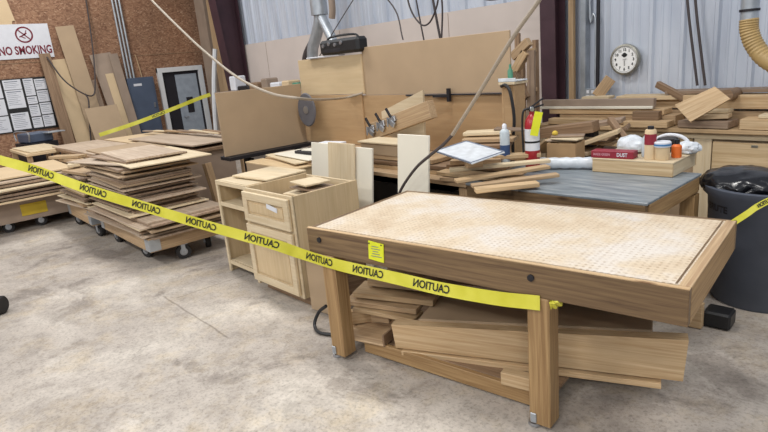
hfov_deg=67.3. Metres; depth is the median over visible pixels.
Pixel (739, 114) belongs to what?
lumber
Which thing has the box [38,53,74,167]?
leaning board
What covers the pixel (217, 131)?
board
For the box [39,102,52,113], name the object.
paper notice
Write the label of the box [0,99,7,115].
paper notice
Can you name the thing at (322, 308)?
hose
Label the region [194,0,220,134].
strip
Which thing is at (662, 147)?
plastic jar
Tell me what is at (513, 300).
caution tape
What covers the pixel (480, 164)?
board
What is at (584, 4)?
rib
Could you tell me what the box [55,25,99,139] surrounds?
leaning board
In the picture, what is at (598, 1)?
conduit
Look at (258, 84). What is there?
storage box
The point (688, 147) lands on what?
plastic bag
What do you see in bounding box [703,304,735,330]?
block
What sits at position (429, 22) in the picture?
cord
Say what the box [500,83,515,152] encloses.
hose
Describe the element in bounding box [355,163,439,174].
board
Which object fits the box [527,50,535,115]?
standing offcut
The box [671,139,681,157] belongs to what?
bottle
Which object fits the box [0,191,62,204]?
sheet
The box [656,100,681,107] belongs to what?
lumber
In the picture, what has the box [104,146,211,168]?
sheet
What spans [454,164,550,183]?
board
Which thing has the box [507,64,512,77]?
bottle
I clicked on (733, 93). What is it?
lumber
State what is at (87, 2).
trim
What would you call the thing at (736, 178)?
bag
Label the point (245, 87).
storage box
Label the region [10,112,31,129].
paper notice
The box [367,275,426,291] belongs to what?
board
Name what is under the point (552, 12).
steel column
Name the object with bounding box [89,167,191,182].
sheet
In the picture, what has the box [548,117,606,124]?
lumber
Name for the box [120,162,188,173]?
sheet
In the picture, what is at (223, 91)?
storage shelf
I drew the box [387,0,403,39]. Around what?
cord
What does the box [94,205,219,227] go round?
sheet
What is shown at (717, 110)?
lumber
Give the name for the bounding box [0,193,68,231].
dolly
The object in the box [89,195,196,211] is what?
sheet
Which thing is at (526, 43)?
wood block
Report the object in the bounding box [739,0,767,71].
flexible duct
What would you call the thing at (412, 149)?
panel
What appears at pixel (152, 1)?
air hose
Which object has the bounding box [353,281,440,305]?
board
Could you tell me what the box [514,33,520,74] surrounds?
standing offcut
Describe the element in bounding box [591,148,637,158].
product box
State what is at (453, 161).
board
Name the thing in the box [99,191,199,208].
sheet
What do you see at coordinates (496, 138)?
board
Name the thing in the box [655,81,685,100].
lumber
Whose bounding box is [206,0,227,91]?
strip
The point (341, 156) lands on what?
panel
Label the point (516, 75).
wood block
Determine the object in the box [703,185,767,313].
trash bin
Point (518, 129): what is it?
board
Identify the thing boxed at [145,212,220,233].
sheet
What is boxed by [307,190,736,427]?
workbench
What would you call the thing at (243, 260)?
shelf
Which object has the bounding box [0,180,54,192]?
sheet
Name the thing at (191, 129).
board
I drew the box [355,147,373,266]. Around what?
panel
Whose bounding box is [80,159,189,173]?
sheet
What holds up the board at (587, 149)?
on the base cabinet at (605, 147)
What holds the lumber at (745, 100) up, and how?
on the lumber at (739, 114)
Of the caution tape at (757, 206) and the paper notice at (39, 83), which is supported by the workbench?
the caution tape at (757, 206)
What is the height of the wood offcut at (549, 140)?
0.013 m
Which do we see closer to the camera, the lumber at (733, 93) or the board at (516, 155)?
the board at (516, 155)
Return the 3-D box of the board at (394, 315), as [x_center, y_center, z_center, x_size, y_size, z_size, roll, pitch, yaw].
[0.020,0.592,3.600,0.428,0.044,0.140,3,17,28]
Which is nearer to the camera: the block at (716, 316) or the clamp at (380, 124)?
the block at (716, 316)
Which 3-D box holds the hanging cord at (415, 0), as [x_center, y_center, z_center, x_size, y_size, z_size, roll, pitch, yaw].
[0.383,-2.450,6.662,0.018,1.153,0.218,-18,20,-38]
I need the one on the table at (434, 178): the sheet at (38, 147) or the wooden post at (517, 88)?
the wooden post at (517, 88)
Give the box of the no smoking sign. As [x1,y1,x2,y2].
[0,23,54,59]
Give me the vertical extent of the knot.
0.066 m
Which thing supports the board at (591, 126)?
on the board at (604, 142)
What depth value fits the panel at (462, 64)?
5.40 m
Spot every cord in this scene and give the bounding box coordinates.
[46,0,95,140]
[319,0,352,55]
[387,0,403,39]
[398,135,452,193]
[407,0,442,37]
[415,0,424,39]
[432,0,440,37]
[686,0,698,85]
[694,0,706,85]
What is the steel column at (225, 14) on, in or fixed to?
on the floor
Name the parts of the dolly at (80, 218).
rail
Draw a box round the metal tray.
[498,78,526,81]
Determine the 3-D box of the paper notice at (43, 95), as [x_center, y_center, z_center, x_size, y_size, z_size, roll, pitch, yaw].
[-6.722,-2.370,11.387,0.200,0.220,0.005,-18,20,-38]
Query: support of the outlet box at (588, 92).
attached to the wall at (659, 29)
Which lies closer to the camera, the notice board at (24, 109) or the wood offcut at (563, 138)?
the wood offcut at (563, 138)
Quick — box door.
[156,65,211,133]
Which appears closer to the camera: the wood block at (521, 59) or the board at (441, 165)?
the board at (441, 165)
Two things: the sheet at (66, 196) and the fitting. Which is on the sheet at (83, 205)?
the sheet at (66, 196)
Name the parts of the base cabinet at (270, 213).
raised panel, frame, drawer, frame, raised panel, frame, drawer, panel, panel, panel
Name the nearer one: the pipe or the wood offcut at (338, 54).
the wood offcut at (338, 54)
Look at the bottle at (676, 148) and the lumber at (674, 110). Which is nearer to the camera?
the bottle at (676, 148)
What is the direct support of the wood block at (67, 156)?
on the wood block at (63, 160)
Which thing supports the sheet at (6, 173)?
on the sheet at (19, 179)
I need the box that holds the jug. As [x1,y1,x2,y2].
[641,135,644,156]
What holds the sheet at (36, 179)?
on the sheet at (12, 188)
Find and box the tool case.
[657,133,688,151]
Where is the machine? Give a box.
[13,130,64,162]
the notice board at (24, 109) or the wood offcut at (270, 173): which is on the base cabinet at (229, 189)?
the wood offcut at (270, 173)
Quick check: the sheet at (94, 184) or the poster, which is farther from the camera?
the poster
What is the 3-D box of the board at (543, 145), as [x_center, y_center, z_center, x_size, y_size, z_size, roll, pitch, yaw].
[1.414,-0.596,4.879,0.280,0.175,0.324,-8,16,-11]
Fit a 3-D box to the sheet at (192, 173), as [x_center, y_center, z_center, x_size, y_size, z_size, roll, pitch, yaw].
[-2.640,-0.434,6.262,0.689,0.016,1.115,-18,20,-40]
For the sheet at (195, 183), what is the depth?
5.93 m
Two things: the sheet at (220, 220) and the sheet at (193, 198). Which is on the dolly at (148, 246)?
the sheet at (220, 220)
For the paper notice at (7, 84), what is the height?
0.180 m
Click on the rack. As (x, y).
(535, 46)
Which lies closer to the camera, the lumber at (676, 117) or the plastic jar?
the plastic jar
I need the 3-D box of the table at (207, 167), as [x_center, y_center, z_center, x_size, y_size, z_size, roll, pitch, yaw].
[-1.384,-0.373,6.926,1.320,0.837,0.609,-18,20,-38]
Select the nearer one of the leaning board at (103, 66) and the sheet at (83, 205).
the sheet at (83, 205)
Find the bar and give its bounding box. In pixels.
[406,88,501,101]
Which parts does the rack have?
post, post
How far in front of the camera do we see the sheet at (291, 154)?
6.01 m
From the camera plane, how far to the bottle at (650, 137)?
3.79 m
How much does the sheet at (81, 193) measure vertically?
0.014 m
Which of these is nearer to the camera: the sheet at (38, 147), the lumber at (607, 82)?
the lumber at (607, 82)
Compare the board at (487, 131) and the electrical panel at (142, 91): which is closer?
the board at (487, 131)
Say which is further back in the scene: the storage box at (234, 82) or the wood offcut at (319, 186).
the storage box at (234, 82)
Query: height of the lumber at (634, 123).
0.055 m
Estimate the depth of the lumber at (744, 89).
5.22 m
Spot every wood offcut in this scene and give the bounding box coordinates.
[232,166,305,180]
[283,189,307,195]
[290,176,329,186]
[290,183,333,191]
[306,54,344,58]
[546,138,576,141]
[551,133,584,137]
[551,137,583,140]
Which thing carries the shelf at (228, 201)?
attached to the base cabinet at (229, 189)
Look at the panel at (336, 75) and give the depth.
6.60 m
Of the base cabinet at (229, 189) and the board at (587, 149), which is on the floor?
the base cabinet at (229, 189)
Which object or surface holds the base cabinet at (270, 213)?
on the floor
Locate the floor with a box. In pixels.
[0,155,767,431]
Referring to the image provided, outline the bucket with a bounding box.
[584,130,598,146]
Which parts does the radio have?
carry handle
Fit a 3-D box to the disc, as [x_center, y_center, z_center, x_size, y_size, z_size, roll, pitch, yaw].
[-0.924,-1.272,6.914,0.320,0.400,0.040,9,20,41]
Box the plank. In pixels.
[370,100,436,137]
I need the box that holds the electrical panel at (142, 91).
[125,76,162,133]
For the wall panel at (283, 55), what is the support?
attached to the wall at (659, 29)
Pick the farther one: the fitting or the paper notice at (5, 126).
the paper notice at (5, 126)
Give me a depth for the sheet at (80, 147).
8.86 m
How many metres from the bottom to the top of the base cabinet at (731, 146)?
0.902 m
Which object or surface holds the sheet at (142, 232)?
on the sheet at (90, 214)
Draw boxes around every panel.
[215,84,306,156]
[244,0,541,153]
[298,54,365,94]
[305,94,366,144]
[311,142,328,176]
[328,142,355,179]
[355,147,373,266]
[362,30,511,94]
[363,93,502,150]
[397,134,429,191]
[675,87,730,121]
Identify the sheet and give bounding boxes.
[0,160,72,180]
[0,170,67,187]
[0,171,62,184]
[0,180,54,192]
[0,183,57,194]
[0,184,61,198]
[0,187,64,201]
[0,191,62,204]
[12,143,56,152]
[52,140,126,155]
[55,198,88,209]
[57,193,97,204]
[59,189,91,199]
[61,166,92,175]
[61,185,87,194]
[62,174,89,181]
[65,188,90,196]
[67,158,120,165]
[68,194,92,201]
[71,174,91,179]
[74,201,93,206]
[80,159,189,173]
[84,161,197,178]
[84,212,147,235]
[86,142,166,154]
[86,170,191,184]
[87,205,219,231]
[88,173,201,191]
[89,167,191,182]
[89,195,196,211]
[89,207,151,230]
[89,210,148,233]
[90,151,186,163]
[90,181,189,194]
[91,166,187,178]
[91,173,192,188]
[91,178,194,192]
[92,172,191,188]
[92,196,208,218]
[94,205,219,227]
[96,181,197,197]
[99,159,187,171]
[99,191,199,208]
[100,145,182,161]
[104,132,173,145]
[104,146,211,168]
[116,182,193,196]
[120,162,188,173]
[122,167,184,179]
[127,216,220,238]
[128,133,221,146]
[130,196,200,213]
[132,200,218,224]
[135,186,192,199]
[141,185,205,201]
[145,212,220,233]
[148,192,192,202]
[150,219,221,239]
[265,150,311,164]
[274,148,311,160]
[295,148,311,154]
[319,141,345,142]
[436,140,504,163]
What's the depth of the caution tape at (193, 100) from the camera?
11.72 m
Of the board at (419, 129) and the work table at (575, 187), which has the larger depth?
the board at (419, 129)
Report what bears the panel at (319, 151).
on the floor
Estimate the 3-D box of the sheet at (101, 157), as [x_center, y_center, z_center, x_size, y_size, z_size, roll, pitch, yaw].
[-2.671,-0.665,6.253,0.640,0.018,1.050,-19,20,-41]
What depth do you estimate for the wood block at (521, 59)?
5.87 m
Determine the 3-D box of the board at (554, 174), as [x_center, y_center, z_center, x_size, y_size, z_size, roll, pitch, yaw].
[0.871,-0.237,3.841,0.585,0.042,0.070,-6,15,-2]
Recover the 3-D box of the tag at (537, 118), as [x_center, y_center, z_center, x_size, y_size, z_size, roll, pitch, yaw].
[1.071,-0.647,4.056,0.091,0.178,0.012,-2,16,12]
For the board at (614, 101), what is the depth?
5.83 m
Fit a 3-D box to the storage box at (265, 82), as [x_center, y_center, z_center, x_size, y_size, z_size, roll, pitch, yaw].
[-2.051,-2.378,10.365,0.250,0.200,0.200,-18,20,-38]
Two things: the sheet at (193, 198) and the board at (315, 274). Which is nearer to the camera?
the board at (315, 274)
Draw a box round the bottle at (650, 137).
[644,126,656,159]
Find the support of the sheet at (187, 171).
on the sheet at (118, 185)
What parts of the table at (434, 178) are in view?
leg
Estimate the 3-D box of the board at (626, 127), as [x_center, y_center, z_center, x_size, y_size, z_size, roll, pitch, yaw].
[1.894,-0.615,5.018,0.442,0.340,0.260,3,17,28]
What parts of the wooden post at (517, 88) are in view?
panel, panel, panel, panel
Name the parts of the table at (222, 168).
panel, leg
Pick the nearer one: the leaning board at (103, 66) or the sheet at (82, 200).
the sheet at (82, 200)
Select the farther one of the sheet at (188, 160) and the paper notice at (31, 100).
the paper notice at (31, 100)
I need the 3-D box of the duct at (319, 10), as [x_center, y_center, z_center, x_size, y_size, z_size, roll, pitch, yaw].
[-1.042,-3.404,8.827,0.260,3.203,1.147,-15,18,-33]
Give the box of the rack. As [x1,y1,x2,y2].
[521,40,539,118]
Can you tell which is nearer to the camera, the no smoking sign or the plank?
the plank
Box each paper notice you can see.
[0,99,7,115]
[0,116,11,132]
[2,79,21,89]
[4,89,26,108]
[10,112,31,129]
[22,78,35,95]
[27,96,37,103]
[29,104,40,116]
[32,117,43,127]
[34,78,46,89]
[36,90,49,101]
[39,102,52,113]
[42,114,55,126]
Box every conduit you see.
[111,0,127,78]
[114,0,131,77]
[118,0,134,77]
[589,0,595,86]
[596,0,599,87]
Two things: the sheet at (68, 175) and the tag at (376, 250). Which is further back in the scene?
the sheet at (68, 175)
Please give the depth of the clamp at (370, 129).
5.38 m
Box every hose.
[151,0,362,100]
[313,304,330,335]
[451,0,541,135]
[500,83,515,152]
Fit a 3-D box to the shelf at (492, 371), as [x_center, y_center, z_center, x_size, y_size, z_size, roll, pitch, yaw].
[0.568,0.748,3.456,1.200,0.018,0.620,7,20,39]
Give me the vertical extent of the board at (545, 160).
0.025 m
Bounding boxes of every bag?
[617,135,641,151]
[680,140,701,153]
[699,165,767,194]
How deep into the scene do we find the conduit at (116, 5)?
12.13 m
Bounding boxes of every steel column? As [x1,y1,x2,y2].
[208,0,248,90]
[539,0,565,122]
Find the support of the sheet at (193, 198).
on the sheet at (129, 214)
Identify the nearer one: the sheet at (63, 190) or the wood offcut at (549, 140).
the wood offcut at (549, 140)
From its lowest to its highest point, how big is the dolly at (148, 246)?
0.299 m
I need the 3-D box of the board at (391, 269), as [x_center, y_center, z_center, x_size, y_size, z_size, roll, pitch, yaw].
[0.214,0.320,3.829,0.428,0.160,0.040,3,17,29]
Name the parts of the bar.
clamp handle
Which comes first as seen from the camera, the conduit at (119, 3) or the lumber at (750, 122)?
the lumber at (750, 122)
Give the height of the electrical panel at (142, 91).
1.200 m
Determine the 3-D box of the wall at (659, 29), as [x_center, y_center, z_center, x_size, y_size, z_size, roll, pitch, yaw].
[1.014,-2.729,7.567,0.062,4.600,15.774,-18,20,-38]
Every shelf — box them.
[215,91,318,147]
[223,197,242,205]
[232,253,252,267]
[388,305,569,389]
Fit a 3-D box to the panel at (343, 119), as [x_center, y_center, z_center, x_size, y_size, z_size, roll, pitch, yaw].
[-0.640,-1.152,6.859,0.020,0.560,1.285,-18,20,-38]
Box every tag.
[368,240,383,262]
[530,111,542,135]
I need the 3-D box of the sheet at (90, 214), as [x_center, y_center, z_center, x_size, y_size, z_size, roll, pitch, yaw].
[-2.571,-0.025,6.311,0.857,0.012,1.607,-19,20,-41]
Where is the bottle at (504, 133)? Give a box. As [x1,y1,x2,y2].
[500,123,509,162]
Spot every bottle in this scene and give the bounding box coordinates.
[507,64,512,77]
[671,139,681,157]
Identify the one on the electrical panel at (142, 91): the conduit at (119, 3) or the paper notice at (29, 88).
the conduit at (119, 3)
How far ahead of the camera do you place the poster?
10.80 m
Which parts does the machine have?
guard rail, machine plate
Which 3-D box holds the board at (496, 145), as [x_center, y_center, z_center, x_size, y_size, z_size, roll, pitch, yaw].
[0.779,-0.556,4.523,0.429,0.030,0.200,1,16,21]
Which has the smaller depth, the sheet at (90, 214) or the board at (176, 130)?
the sheet at (90, 214)
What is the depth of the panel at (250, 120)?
6.75 m
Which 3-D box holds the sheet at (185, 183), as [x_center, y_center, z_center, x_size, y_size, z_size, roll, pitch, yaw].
[-2.591,-0.344,6.265,0.662,0.018,1.085,-17,19,-36]
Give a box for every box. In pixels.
[229,75,245,90]
[237,85,249,90]
[249,82,261,88]
[261,77,277,87]
[270,82,281,86]
[282,79,299,85]
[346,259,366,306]
[357,137,397,156]
[547,139,584,157]
[585,88,595,95]
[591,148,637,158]
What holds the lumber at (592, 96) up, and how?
on the lumber at (659, 103)
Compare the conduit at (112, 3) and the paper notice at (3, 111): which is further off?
the conduit at (112, 3)
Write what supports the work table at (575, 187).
on the floor
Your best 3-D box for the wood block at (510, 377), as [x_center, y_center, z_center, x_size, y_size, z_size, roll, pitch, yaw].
[0.697,0.826,2.900,0.211,0.070,0.060,5,18,34]
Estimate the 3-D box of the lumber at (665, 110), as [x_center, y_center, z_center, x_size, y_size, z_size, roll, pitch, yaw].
[2.275,-1.075,5.891,0.180,0.050,1.220,-18,20,-39]
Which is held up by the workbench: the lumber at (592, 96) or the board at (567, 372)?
the board at (567, 372)
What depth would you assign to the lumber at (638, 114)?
5.44 m
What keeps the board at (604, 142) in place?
on the board at (587, 149)
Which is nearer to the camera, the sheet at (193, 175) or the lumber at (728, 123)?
the lumber at (728, 123)
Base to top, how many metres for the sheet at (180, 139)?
0.018 m
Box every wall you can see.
[0,0,213,167]
[237,0,767,98]
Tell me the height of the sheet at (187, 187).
0.016 m
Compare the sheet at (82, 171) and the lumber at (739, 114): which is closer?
the lumber at (739, 114)
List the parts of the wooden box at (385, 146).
lid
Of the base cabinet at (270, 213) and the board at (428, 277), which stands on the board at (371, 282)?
the board at (428, 277)
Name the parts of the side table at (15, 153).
leg, leg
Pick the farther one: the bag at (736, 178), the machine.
the machine
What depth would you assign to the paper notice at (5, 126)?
11.04 m
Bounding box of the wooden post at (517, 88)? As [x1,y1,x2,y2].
[498,80,527,160]
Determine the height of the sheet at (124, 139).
0.018 m
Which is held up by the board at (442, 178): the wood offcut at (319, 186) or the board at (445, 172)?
the board at (445, 172)
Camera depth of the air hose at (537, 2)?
3.37 m
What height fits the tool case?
0.128 m
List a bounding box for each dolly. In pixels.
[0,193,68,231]
[67,204,105,235]
[100,221,221,258]
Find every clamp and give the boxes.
[365,118,375,136]
[374,113,385,131]
[385,108,396,127]
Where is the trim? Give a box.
[0,2,199,64]
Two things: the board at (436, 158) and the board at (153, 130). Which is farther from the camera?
the board at (153, 130)
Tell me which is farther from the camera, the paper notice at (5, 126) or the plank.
the paper notice at (5, 126)
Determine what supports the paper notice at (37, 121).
attached to the notice board at (24, 109)
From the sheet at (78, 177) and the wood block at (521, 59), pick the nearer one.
the wood block at (521, 59)
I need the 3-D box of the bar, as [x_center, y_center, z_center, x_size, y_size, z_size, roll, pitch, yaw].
[0.620,-1.117,5.316,0.055,0.120,1.250,-18,20,-38]
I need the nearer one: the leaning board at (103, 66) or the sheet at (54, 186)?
the sheet at (54, 186)
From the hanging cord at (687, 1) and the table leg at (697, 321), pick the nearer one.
the table leg at (697, 321)
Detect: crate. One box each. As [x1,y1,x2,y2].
[592,148,696,176]
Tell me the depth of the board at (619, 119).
5.00 m
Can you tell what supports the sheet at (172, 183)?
on the sheet at (94, 184)
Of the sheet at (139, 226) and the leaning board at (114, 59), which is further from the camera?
the leaning board at (114, 59)
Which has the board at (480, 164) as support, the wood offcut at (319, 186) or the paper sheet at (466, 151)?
the paper sheet at (466, 151)
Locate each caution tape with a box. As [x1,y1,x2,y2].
[0,155,539,310]
[99,93,210,136]
[731,198,767,223]
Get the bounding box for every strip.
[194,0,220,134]
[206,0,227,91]
[568,0,575,98]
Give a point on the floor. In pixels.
(98, 334)
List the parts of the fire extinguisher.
valve handle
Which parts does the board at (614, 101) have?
edge strip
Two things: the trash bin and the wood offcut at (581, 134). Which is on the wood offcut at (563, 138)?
the wood offcut at (581, 134)
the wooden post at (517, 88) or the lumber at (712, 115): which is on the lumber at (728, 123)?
the lumber at (712, 115)
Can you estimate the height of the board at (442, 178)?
0.030 m
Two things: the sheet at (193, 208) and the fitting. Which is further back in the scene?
the sheet at (193, 208)
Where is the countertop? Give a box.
[540,122,767,134]
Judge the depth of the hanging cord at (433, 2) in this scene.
6.49 m
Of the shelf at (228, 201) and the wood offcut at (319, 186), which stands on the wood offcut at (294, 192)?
the wood offcut at (319, 186)
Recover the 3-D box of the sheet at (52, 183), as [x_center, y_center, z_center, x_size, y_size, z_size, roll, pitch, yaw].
[-5.047,-0.456,7.964,1.350,0.020,1.450,-19,20,-41]
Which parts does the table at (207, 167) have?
wood leg, leg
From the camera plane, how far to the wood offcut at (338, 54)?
6.56 m
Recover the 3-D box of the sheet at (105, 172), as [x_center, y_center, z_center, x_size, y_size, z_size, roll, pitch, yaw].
[-2.646,-0.546,6.233,0.804,0.012,1.277,-17,19,-37]
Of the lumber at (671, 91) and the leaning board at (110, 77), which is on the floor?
the leaning board at (110, 77)
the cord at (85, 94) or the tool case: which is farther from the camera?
the cord at (85, 94)
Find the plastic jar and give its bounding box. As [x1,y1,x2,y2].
[654,140,671,160]
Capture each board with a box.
[0,76,58,133]
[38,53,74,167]
[52,59,89,142]
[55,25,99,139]
[84,104,127,139]
[89,52,130,127]
[91,80,103,106]
[105,73,132,135]
[108,53,141,134]
[153,130,179,132]
[164,130,189,132]
[176,130,208,133]
[189,129,220,133]
[202,129,220,132]
[306,261,327,313]
[350,294,423,313]
[352,306,422,319]
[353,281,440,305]
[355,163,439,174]
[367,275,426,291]
[373,152,451,163]
[373,159,450,169]
[381,90,425,137]
[387,267,427,276]
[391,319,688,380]
[401,349,660,388]
[419,296,652,331]
[426,276,517,293]
[436,169,524,180]
[439,170,525,181]
[446,160,514,169]
[449,158,550,171]
[450,157,500,164]
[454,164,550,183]
[462,135,518,142]
[463,129,513,135]
[465,161,482,167]
[470,172,559,188]
[474,180,539,193]
[478,142,512,148]
[493,151,540,159]
[494,127,523,131]
[540,98,655,108]
[540,120,599,138]
[540,138,549,153]
[584,137,617,145]
[585,123,630,156]
[585,128,620,144]
[585,147,595,155]
[599,116,625,126]
[607,117,627,138]
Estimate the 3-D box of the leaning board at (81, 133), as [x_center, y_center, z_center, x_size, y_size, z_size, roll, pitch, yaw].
[-6.214,-1.995,11.675,0.433,2.315,0.291,4,18,31]
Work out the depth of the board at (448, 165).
4.34 m
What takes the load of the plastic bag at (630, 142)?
on the wooden crate at (672, 167)
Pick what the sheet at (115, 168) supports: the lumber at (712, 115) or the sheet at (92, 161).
the sheet at (92, 161)
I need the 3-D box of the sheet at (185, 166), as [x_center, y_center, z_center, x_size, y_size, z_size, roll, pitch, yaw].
[-2.632,-0.519,6.200,0.689,0.020,1.024,-18,20,-40]
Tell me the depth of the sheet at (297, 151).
6.00 m
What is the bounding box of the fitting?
[0,296,8,313]
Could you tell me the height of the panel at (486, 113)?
0.550 m
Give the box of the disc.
[298,93,315,126]
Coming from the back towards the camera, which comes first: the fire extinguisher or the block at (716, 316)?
the fire extinguisher
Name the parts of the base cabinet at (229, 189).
panel, frame, panel, panel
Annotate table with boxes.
[10,144,67,163]
[53,140,244,200]
[202,141,310,202]
[265,144,540,195]
[466,165,701,216]
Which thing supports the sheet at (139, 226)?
on the sheet at (92, 205)
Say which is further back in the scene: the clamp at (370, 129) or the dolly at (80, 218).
the dolly at (80, 218)
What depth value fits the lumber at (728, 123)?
5.01 m
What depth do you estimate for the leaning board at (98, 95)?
11.84 m
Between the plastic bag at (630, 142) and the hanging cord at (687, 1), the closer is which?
the plastic bag at (630, 142)
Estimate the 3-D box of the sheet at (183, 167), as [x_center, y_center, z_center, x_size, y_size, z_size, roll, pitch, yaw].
[-2.655,-0.512,6.255,0.619,0.016,1.053,-17,19,-36]
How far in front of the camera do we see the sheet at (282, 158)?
5.90 m
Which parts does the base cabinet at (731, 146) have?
rail, door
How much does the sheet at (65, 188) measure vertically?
0.030 m
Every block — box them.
[48,154,86,158]
[58,158,83,161]
[67,163,79,167]
[351,309,371,324]
[353,319,394,346]
[371,315,392,323]
[501,367,528,390]
[511,38,532,59]
[512,51,528,71]
[513,71,529,99]
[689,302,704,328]
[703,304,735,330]
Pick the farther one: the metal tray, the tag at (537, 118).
the metal tray
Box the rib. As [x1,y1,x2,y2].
[580,0,589,98]
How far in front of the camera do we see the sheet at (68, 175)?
6.88 m
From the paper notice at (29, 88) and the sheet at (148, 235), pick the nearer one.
the sheet at (148, 235)
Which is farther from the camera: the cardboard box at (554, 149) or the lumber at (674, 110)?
the lumber at (674, 110)
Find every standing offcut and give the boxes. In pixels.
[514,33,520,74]
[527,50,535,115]
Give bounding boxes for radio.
[320,33,366,55]
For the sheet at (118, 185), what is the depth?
5.79 m
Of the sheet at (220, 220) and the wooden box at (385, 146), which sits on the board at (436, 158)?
the wooden box at (385, 146)
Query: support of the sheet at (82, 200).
on the sheet at (66, 196)
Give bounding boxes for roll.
[540,157,592,168]
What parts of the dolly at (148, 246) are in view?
rail, rail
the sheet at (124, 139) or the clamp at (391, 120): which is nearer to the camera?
the clamp at (391, 120)
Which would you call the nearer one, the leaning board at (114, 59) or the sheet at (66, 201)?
the sheet at (66, 201)
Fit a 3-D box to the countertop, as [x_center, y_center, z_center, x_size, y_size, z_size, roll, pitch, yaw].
[3.324,-0.757,4.926,0.660,0.035,4.320,-18,20,-38]
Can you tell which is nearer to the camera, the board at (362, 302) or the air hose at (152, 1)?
the board at (362, 302)
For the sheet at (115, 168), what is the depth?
5.75 m
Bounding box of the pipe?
[212,49,218,134]
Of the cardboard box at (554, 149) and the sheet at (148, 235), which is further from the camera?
the sheet at (148, 235)
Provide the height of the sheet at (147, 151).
0.020 m
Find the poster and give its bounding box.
[0,0,14,24]
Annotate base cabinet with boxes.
[215,173,301,282]
[241,173,358,304]
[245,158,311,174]
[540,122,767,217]
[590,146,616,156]
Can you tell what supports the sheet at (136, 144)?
on the sheet at (80, 147)
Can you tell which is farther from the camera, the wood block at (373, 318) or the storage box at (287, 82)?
the storage box at (287, 82)
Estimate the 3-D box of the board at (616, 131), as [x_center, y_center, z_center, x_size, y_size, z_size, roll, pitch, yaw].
[1.776,-0.645,4.786,0.343,0.146,0.180,4,18,31]
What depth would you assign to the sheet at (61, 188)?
7.39 m
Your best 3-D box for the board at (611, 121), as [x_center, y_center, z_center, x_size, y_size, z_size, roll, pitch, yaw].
[1.942,-0.695,4.761,0.050,0.205,0.454,-4,15,3]
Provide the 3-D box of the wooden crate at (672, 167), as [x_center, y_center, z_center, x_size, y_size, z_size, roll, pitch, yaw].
[1.816,-0.382,4.033,0.440,0.098,0.550,-19,21,-42]
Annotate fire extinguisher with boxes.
[521,97,543,166]
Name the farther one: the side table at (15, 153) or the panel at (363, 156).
the side table at (15, 153)
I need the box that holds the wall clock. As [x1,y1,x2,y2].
[610,44,640,74]
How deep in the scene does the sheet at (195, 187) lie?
5.86 m
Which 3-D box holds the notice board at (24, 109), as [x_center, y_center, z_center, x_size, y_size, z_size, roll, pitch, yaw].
[-7.152,-2.109,11.069,1.440,1.000,0.016,-18,20,-38]
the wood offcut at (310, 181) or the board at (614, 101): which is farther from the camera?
the board at (614, 101)
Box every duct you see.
[302,0,337,59]
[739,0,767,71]
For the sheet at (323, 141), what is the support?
on the sheet
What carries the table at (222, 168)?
on the floor
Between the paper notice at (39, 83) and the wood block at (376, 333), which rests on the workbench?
the wood block at (376, 333)
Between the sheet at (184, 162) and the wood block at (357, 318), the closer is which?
the wood block at (357, 318)
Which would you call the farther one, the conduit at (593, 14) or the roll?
the conduit at (593, 14)
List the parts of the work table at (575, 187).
leg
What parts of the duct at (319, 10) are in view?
loop handle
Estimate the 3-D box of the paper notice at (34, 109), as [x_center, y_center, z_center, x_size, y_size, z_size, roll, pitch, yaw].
[-6.853,-2.071,11.328,0.170,0.220,0.005,-18,20,-38]
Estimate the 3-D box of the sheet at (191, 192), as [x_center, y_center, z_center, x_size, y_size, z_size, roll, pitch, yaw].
[-2.650,-0.254,6.353,0.646,0.016,1.139,-18,19,-38]
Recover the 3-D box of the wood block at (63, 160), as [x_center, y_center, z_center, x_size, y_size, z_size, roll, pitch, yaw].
[-3.936,-0.707,7.262,0.500,0.035,0.140,9,21,42]
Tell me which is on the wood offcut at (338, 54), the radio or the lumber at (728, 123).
the radio
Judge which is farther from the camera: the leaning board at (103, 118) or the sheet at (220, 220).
the leaning board at (103, 118)
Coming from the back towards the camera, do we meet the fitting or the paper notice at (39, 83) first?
the paper notice at (39, 83)
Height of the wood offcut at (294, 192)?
0.016 m
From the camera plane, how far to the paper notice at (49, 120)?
11.51 m
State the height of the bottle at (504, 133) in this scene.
0.285 m
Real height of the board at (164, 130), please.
0.020 m
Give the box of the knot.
[549,300,562,308]
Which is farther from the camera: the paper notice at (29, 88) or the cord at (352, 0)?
the paper notice at (29, 88)
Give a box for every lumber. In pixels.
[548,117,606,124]
[549,107,671,114]
[560,113,683,124]
[582,95,614,98]
[593,75,614,95]
[616,93,687,99]
[623,119,673,127]
[632,110,661,119]
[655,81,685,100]
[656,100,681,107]
[665,87,767,93]
[672,108,685,118]
[677,118,738,128]
[683,93,767,108]
[687,113,731,119]
[707,109,767,124]
[708,108,733,112]
[722,87,742,100]
[739,116,767,129]
[758,113,767,118]
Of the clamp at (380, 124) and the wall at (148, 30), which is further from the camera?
the wall at (148, 30)
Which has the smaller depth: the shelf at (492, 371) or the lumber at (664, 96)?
the shelf at (492, 371)

